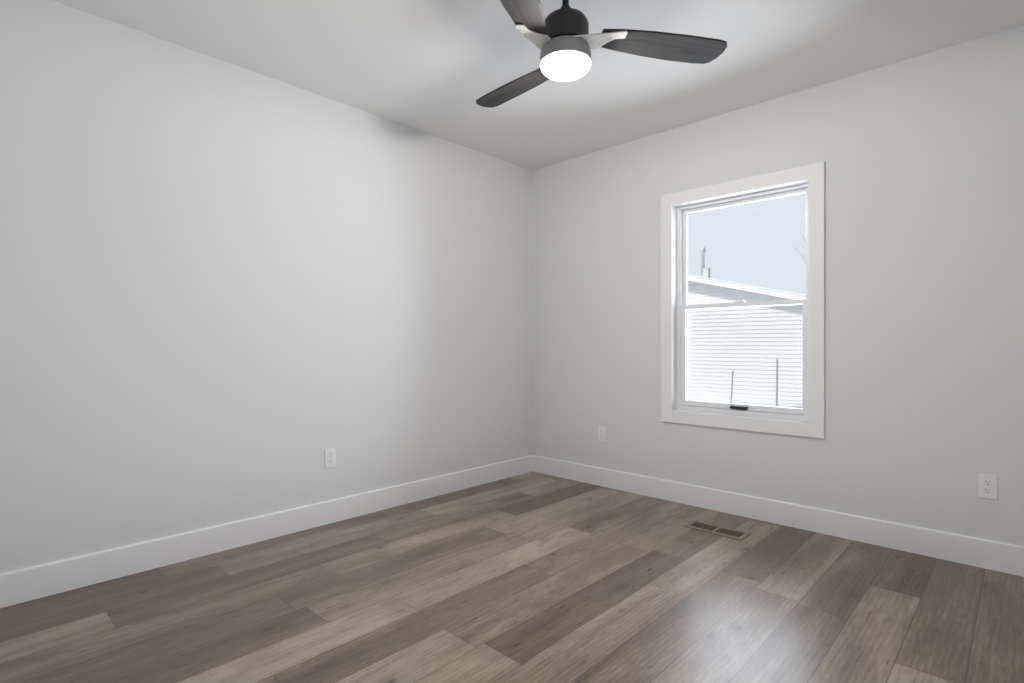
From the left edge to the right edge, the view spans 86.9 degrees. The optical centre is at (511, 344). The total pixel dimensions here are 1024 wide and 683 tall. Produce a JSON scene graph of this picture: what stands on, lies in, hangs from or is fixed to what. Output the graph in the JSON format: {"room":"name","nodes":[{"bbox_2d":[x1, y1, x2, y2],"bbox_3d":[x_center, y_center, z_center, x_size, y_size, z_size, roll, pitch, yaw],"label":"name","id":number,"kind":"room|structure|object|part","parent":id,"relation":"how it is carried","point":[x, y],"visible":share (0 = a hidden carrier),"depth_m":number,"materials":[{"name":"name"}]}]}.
{"room":"empty bedroom","nodes":[
{"label":"empty bedroom","id":0,"kind":"room"},
{"bbox_2d":[0,0,531,572],"bbox_3d":[-1.244,-0.207,3.236,0.160,2.565,4.270,0,0,43],"label":"wall","id":1,"kind":"structure","parent":0,"point":[230,292],"depth_m":2.83,"materials":[{"name":"paint"}]},
{"bbox_2d":[0,455,531,607],"bbox_3d":[-1.181,1.006,3.176,0.015,0.137,3.950,0,0,43],"label":"baseboard","id":2,"kind":"structure","parent":1,"relation":"attached to","point":[18,586],"depth_m":2.81,"materials":[{"name":"white wood"}]},
{"bbox_2d":[325,448,335,467],"bbox_3d":[-1.097,0.683,3.269,0.008,0.114,0.070,0,0,43],"label":"electrical outlet","id":3,"kind":"object","parent":1,"relation":"attached to","point":[330,457],"visible":1,"depth_m":3.27,"materials":[{"name":"plastic"}]},
{"bbox_2d":[0,471,1023,682],"bbox_3d":[0.120,1.135,1.942,3.920,0.120,4.270,0,0,43],"label":"floor","id":4,"kind":"structure","parent":0,"point":[532,577],"depth_m":2.21,"materials":[{"name":"brown wood"}]},
{"bbox_2d":[683,520,750,539],"bbox_3d":[1.188,1.072,3.141,0.340,0.004,0.148,0,0,43],"label":"floor vent","id":5,"kind":"object","parent":4,"relation":"in","point":[719,530],"visible":1,"depth_m":3.13,"materials":[{"name":"brown metal"}]},
{"bbox_2d":[53,0,1023,169],"bbox_3d":[0.120,-1.550,1.942,3.920,0.120,4.270,0,0,43],"label":"ceiling","id":6,"kind":"structure","parent":0,"point":[438,68],"depth_m":2.75,"materials":[{"name":"paint"}]},
{"bbox_2d":[476,0,726,107],"bbox_3d":[0.113,-1.306,2.224,1.136,0.368,1.152,0,0,43],"label":"fan","id":7,"kind":"object","parent":6,"relation":"hanging from","point":[563,40],"visible":1,"depth_m":2.17,"materials":[{"name":"black wood"}]},
{"bbox_3d":[0.017,-1.225,1.882,0.149,0.029,0.547,0,0,17],"label":"blade","id":8,"kind":"part","parent":7,"relation":"part of","materials":[{"name":"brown wood"}]},
{"bbox_3d":[0.029,-1.225,2.565,0.149,0.029,0.547,0,0,-43],"label":"blade","id":9,"kind":"part","parent":7,"relation":"part of","materials":[{"name":"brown wood"}]},
{"bbox_3d":[0.220,-1.358,2.220,0.189,0.264,0.189,0,0,44],"label":"motor","id":10,"kind":"part","parent":7,"relation":"part of","materials":[{"name":"black metal"}]},
{"bbox_2d":[540,50,591,81],"bbox_3d":[0.220,-1.138,2.220,0.209,0.033,0.209,0,0,44],"label":"diffuser","id":11,"kind":"object","parent":7,"relation":"attached to","point":[557,65],"depth_m":2.17,"materials":[{"name":"white glass"}]},
{"bbox_3d":[0.614,-1.225,2.214,0.547,0.029,0.149,0,0,-12],"label":"blade","id":12,"kind":"part","parent":7,"relation":"part of","materials":[{"name":"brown wood"}]},
{"bbox_2d":[532,25,1023,545],"bbox_3d":[1.534,-0.207,3.433,3.600,2.565,0.160,0,0,43],"label":"wall","id":13,"kind":"structure","parent":0,"point":[922,157],"depth_m":2.96,"materials":[{"name":"paint"}]},
{"bbox_2d":[598,426,605,441],"bbox_3d":[0.686,0.679,4.122,0.070,0.114,0.008,0,0,43],"label":"electrical outlet","id":14,"kind":"object","parent":13,"relation":"attached to","point":[602,433],"visible":1,"depth_m":4.12,"materials":[{"name":"plastic"}]},
{"bbox_2d":[661,162,824,438],"bbox_3d":[1.466,-0.255,3.484,1.014,1.574,0.179,0,0,43],"label":"window","id":15,"kind":"structure","parent":13,"relation":"in","point":[680,294],"depth_m":3.43,"materials":[{"name":"plastic"}]},
{"bbox_2d":[730,406,747,409],"bbox_3d":[1.460,0.405,3.478,0.112,0.018,0.023,0,0,43],"label":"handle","id":16,"kind":"structure","parent":15,"relation":"attached to","point":[738,407],"depth_m":3.47,"materials":[{"name":"plastic"}]},
{"bbox_3d":[1.474,0.073,3.492,0.802,0.694,0.033,0,0,43],"label":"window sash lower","id":17,"kind":"part","parent":15,"relation":"part of","materials":[{"name":"glass"}]},
{"bbox_3d":[1.498,-0.594,3.518,0.802,0.696,0.026,0,0,43],"label":"window sash upper","id":18,"kind":"part","parent":15,"relation":"part of","materials":[{"name":"clear glass"}]},
{"bbox_3d":[1.513,0.073,3.534,0.802,0.694,0.005,0,0,44],"label":"rim","id":19,"kind":"object","parent":15,"relation":"attached to","visible":0},
{"bbox_2d":[687,305,802,407],"bbox_3d":[1.512,0.075,3.533,0.802,0.690,0.001,0,0,43],"label":"screen","id":20,"kind":"object","parent":19,"relation":"attached to","point":[739,350],"depth_m":3.52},
{"bbox_2d":[978,474,996,499],"bbox_3d":[2.289,0.681,2.601,0.070,0.114,0.008,0,0,43],"label":"electrical outlet","id":21,"kind":"object","parent":13,"relation":"attached to","point":[987,485],"visible":1,"depth_m":2.60,"materials":[{"name":"plastic"}]},
{"bbox_2d":[532,455,1023,576],"bbox_3d":[1.474,1.006,3.369,3.600,0.137,0.015,0,0,43],"label":"baseboard","id":22,"kind":"structure","parent":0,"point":[986,554],"depth_m":3.11,"materials":[{"name":"white wood"}]},
{"label":"outside","id":23,"kind":"structure","parent":0,"visible":0},
{"bbox_2d":[687,396,802,407],"bbox_3d":[31.211,1.575,37.321,120.000,0.001,89.820,0,0,44],"label":"yard","id":24,"kind":"structure","parent":23,"point":[751,402],"depth_m":14.80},
{"bbox_2d":[730,371,733,402],"bbox_3d":[4.468,1.050,10.989,0.082,1.050,0.030,0,0,43],"label":"post","id":25,"kind":"object","parent":24,"relation":"on","point":[732,386],"depth_m":10.97,"materials":[{"name":"metal"}]},
{"bbox_2d":[687,281,802,402],"bbox_3d":[5.287,-1.264,17.120,16.200,5.779,0.216,0,0,43],"label":"house siding","id":26,"kind":"object","parent":24,"relation":"on","point":[707,292],"depth_m":15.67,"materials":[{"name":"white plastic"}]},
{"bbox_2d":[688,275,805,299],"bbox_3d":[8.190,-2.187,20.180,17.000,4.528,9.380,0,0,43],"label":"rake","id":27,"kind":"object","parent":26,"relation":"attached to","point":[760,290],"depth_m":15.26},
{"bbox_2d":[700,247,709,277],"bbox_3d":[5.850,-2.467,16.390,0.278,1.010,0.156,0,0,43],"label":"stack","id":28,"kind":"object","parent":27,"relation":"on","point":[704,270],"depth_m":16.38,"materials":[{"name":"white metal"}]},
{"bbox_2d":[776,359,777,406],"bbox_3d":[4.414,0.905,9.000,0.043,1.340,0.030,0,0,43],"label":"post","id":29,"kind":"object","parent":24,"relation":"on","point":[777,382],"depth_m":8.98,"materials":[{"name":"metal"}]}
]}

